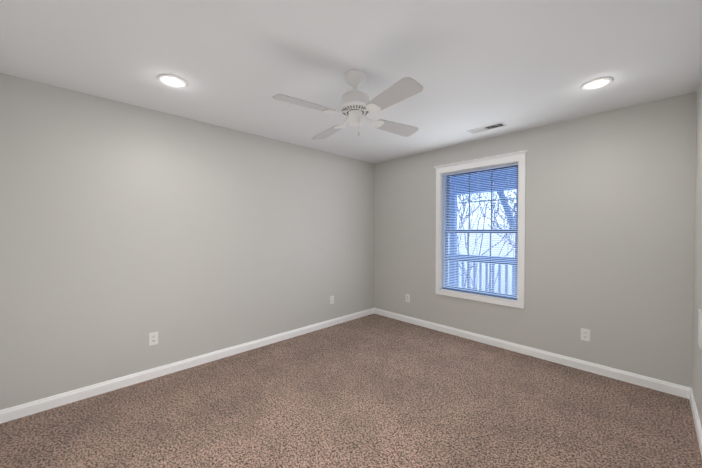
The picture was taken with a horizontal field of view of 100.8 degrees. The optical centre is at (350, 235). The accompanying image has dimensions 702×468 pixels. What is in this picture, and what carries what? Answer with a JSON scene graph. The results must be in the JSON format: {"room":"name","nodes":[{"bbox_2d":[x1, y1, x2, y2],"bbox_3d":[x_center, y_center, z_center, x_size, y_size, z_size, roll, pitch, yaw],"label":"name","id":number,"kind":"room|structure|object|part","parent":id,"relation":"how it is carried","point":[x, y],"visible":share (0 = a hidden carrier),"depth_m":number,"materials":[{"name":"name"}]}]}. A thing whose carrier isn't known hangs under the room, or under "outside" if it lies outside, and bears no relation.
{"room":"empty bedroom","nodes":[
{"label":"empty bedroom","id":0,"kind":"room"},
{"bbox_2d":[0,73,373,409],"bbox_3d":[-1.128,0.072,3.372,4.380,2.440,0.120,-1,1,-44],"label":"wall","id":1,"kind":"structure","parent":0,"point":[126,229],"depth_m":2.63,"materials":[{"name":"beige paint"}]},
{"bbox_2d":[149,331,157,345],"bbox_3d":[-1.801,0.941,2.648,0.070,0.114,0.008,-1,1,-44],"label":"electrical outlet","id":2,"kind":"object","parent":1,"relation":"attached to","point":[153,338],"visible":1,"depth_m":2.65,"materials":[{"name":"white plastic"}]},
{"bbox_2d":[0,308,373,423],"bbox_3d":[-1.096,1.248,3.326,4.100,0.090,0.014,-1,1,-44],"label":"baseboard","id":3,"kind":"structure","parent":1,"relation":"attached to","point":[29,408],"depth_m":2.63,"materials":[{"name":"white wood"}]},
{"bbox_2d":[330,295,333,303],"bbox_3d":[-0.269,0.914,4.121,0.070,0.114,0.008,-1,1,-44],"label":"electrical outlet","id":4,"kind":"object","parent":1,"relation":"attached to","point":[331,299],"visible":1,"depth_m":4.12,"materials":[{"name":"white plastic"}]},
{"bbox_2d":[0,314,701,467],"bbox_3d":[0.085,1.371,2.129,4.380,0.120,3.620,-1,1,-44],"label":"floor","id":5,"kind":"structure","parent":0,"point":[374,391],"depth_m":2.11,"materials":[{"name":"carpet"}]},
{"bbox_2d":[0,0,701,163],"bbox_3d":[0.085,-1.189,2.092,4.380,0.120,3.620,-1,1,-44],"label":"ceiling","id":6,"kind":"structure","parent":0,"point":[512,65],"depth_m":1.85,"materials":[{"name":"white paint"}]},
{"bbox_2d":[157,74,187,87],"bbox_3d":[-1.302,-1.125,2.122,0.190,0.010,0.190,-1,1,-44],"label":"recessed light","id":7,"kind":"object","parent":6,"relation":"in","point":[172,81],"visible":1,"depth_m":2.11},
{"bbox_2d":[272,70,422,139],"bbox_3d":[0.031,-0.909,2.052,0.895,0.438,0.895,0,1,11],"label":"ceiling fan","id":8,"kind":"object","parent":6,"relation":"hanging from","point":[355,106],"visible":1,"depth_m":1.96,"materials":[{"name":"white metal"}]},
{"bbox_3d":[0.031,-0.952,2.051,0.230,0.353,0.230,-1,1,-44],"label":"motor","id":9,"kind":"part","parent":8,"relation":"part of","materials":[{"name":"white metal"}]},
{"bbox_2d":[467,122,506,133],"bbox_3d":[1.441,-1.140,3.095,0.140,0.007,0.365,-1,1,-44],"label":"ceiling vent","id":10,"kind":"object","parent":6,"relation":"in","point":[488,127],"visible":1,"depth_m":3.09,"materials":[{"name":"white metal"}]},
{"bbox_2d":[580,77,613,89],"bbox_3d":[1.827,-1.125,2.159,0.190,0.010,0.190,-1,1,-44],"label":"recessed light","id":11,"kind":"object","parent":6,"relation":"in","point":[597,83],"visible":1,"depth_m":2.15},
{"bbox_2d":[497,190,515,226],"bbox_3d":[3.037,-0.543,5.668,0.090,0.784,0.352,-1,1,-44],"label":"trunk","id":12,"kind":"object","parent":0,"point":[499,194],"depth_m":5.63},
{"bbox_2d":[374,92,696,387],"bbox_3d":[1.606,0.070,3.574,0.160,2.440,3.380,-1,1,-44],"label":"wall","id":13,"kind":"structure","parent":0,"point":[609,224],"depth_m":2.77,"materials":[{"name":"beige paint"}]},
{"bbox_2d":[406,294,409,301],"bbox_3d":[0.833,0.923,4.269,0.008,0.114,0.070,-1,1,-44],"label":"electrical outlet","id":14,"kind":"object","parent":13,"relation":"attached to","point":[407,297],"visible":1,"depth_m":4.26,"materials":[{"name":"white plastic"}]},
{"bbox_2d":[441,161,517,300],"bbox_3d":[1.574,-0.047,3.589,0.142,1.578,0.962,-1,1,-44],"label":"liner","id":15,"kind":"object","parent":13,"relation":"attached to","point":[442,219],"visible":0.15,"depth_m":3.88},
{"bbox_2d":[443,163,517,175],"bbox_3d":[1.554,-0.802,3.558,0.028,0.025,0.914,-1,1,-44],"label":"blind headrail","id":16,"kind":"object","parent":15,"relation":"attached to","point":[486,168],"visible":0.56,"depth_m":3.51,"materials":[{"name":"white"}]},
{"bbox_2d":[445,176,445,219],"bbox_3d":[1.251,-0.495,3.848,0.009,0.590,0.009,-1,1,-44],"label":"blind wand","id":17,"kind":"object","parent":16,"relation":"hanging from","point":[445,197],"visible":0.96,"depth_m":3.84,"materials":[{"name":"blue"}]},
{"bbox_2d":[507,166,508,295],"bbox_3d":[1.788,-0.038,3.307,0.002,1.508,0.002,-1,1,-44],"label":"blind cord","id":18,"kind":"object","parent":16,"relation":"hanging from","point":[508,260],"depth_m":3.32,"materials":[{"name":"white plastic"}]},
{"bbox_2d":[513,227,513,259],"bbox_3d":[1.826,-0.257,3.256,0.002,1.068,0.002,-1,1,-44],"label":"blind cord","id":19,"kind":"object","parent":16,"relation":"hanging from","point":[513,227],"depth_m":3.26,"materials":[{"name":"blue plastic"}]},
{"bbox_2d":[434,150,527,308],"bbox_3d":[1.559,-0.063,3.574,0.176,1.717,1.112,-1,1,-44],"label":"window","id":20,"kind":"structure","parent":13,"relation":"in","point":[493,160],"depth_m":3.51,"materials":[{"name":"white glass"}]},
{"bbox_2d":[439,161,518,302],"bbox_3d":[1.510,-0.041,3.527,0.006,1.560,0.954,-1,1,-44],"label":"bead","id":21,"kind":"object","parent":20,"relation":"attached to","point":[518,252],"visible":1,"depth_m":3.20},
{"bbox_3d":[1.554,0.712,3.580,0.026,0.014,0.910,-1,1,-44],"label":"window blind bottom rail","id":22,"kind":"part","parent":20,"relation":"part of","materials":[{"name":"white plastic"}]},
{"bbox_3d":[1.518,-0.013,3.535,0.019,1.617,1.068,-1,1,-44],"label":"window casing sides","id":23,"kind":"part","parent":20,"relation":"part of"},
{"bbox_3d":[1.591,0.328,3.610,0.028,0.789,0.898,-1,1,-44],"label":"window sash","id":24,"kind":"part","parent":20,"relation":"part of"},
{"bbox_3d":[1.591,0.328,3.610,0.004,0.721,0.830,-1,1,-44],"label":"sash glass","id":25,"kind":"part","parent":20,"relation":"part of","materials":[{"name":"clear glass"}]},
{"bbox_3d":[1.613,-0.422,3.620,0.028,0.789,0.898,-1,1,-44],"label":"window sash","id":26,"kind":"part","parent":20,"relation":"part of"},
{"bbox_3d":[1.613,-0.422,3.620,0.004,0.721,0.830,-1,1,-44],"label":"sash glass","id":27,"kind":"part","parent":20,"relation":"part of","materials":[{"name":"clear glass"}]},
{"bbox_2d":[374,308,690,398],"bbox_3d":[1.543,1.245,3.530,0.014,0.090,3.380,-1,1,-44],"label":"baseboard","id":28,"kind":"structure","parent":13,"relation":"attached to","point":[652,383],"depth_m":2.95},
{"bbox_2d":[581,328,589,340],"bbox_3d":[2.253,0.956,2.792,0.008,0.114,0.070,-1,1,-44],"label":"electrical outlet","id":29,"kind":"object","parent":13,"relation":"attached to","point":[585,334],"visible":1,"depth_m":2.79,"materials":[{"name":"white plastic"}]},
{"bbox_2d":[692,77,701,426],"bbox_3d":[1.299,0.109,0.850,4.380,2.440,0.120,-1,1,-44],"label":"wall","id":30,"kind":"structure","parent":0,"point":[697,357],"depth_m":2.11,"materials":[{"name":"beige paint"}]},
{"bbox_2d":[689,388,701,456],"bbox_3d":[1.238,1.284,0.901,4.100,0.090,0.014,-1,1,-44],"label":"baseboard","id":31,"kind":"structure","parent":30,"relation":"attached to","point":[697,423],"depth_m":1.97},
{"bbox_2d":[698,309,701,349],"bbox_3d":[2.299,0.614,1.908,0.208,0.246,0.007,-1,1,-44],"label":"switch plate","id":32,"kind":"object","parent":30,"relation":"attached to","point":[699,328],"visible":1,"depth_m":1.90,"materials":[{"name":"white plastic"}]},
{"label":"outside","id":33,"kind":"structure","parent":0,"visible":0},
{"bbox_3d":[2.492,1.583,4.712,2.655,0.300,9.000,-1,1,-44],"label":"deck","id":34,"kind":"object","parent":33,"visible":0},
{"bbox_2d":[449,174,516,285],"bbox_3d":[3.268,0.132,5.438,0.140,2.580,9.000,-1,1,-44],"label":"columns","id":35,"kind":"structure","parent":34,"relation":"on","point":[498,185],"depth_m":6.15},
{"bbox_2d":[448,254,514,294],"bbox_3d":[3.268,0.887,5.449,0.090,0.930,9.000,-1,1,-44],"label":"railing","id":36,"kind":"object","parent":35,"relation":"attached to","point":[486,269],"depth_m":5.95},
{"bbox_2d":[450,168,516,181],"bbox_3d":[2.580,-1.173,4.757,2.910,0.050,9.000,-1,1,-44],"label":"porch ceiling","id":37,"kind":"structure","parent":35,"relation":"on","point":[498,174],"depth_m":5.62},
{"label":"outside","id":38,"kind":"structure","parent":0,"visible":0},
{"bbox_2d":[448,245,514,293],"bbox_3d":[32.359,4.074,35.573,83.030,0.100,120.000,-1,1,-44],"label":"snow","id":39,"kind":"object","parent":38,"point":[484,265],"depth_m":38.41,"materials":[{"name":"white snow"}]},
{"bbox_2d":[457,191,515,286],"bbox_3d":[4.136,-0.093,10.263,8.938,8.988,13.122,-1,1,-44],"label":"trees","id":40,"kind":"object","parent":39,"relation":"on","point":[485,216],"depth_m":9.93,"materials":[{"name":"blue plant"}]}
]}

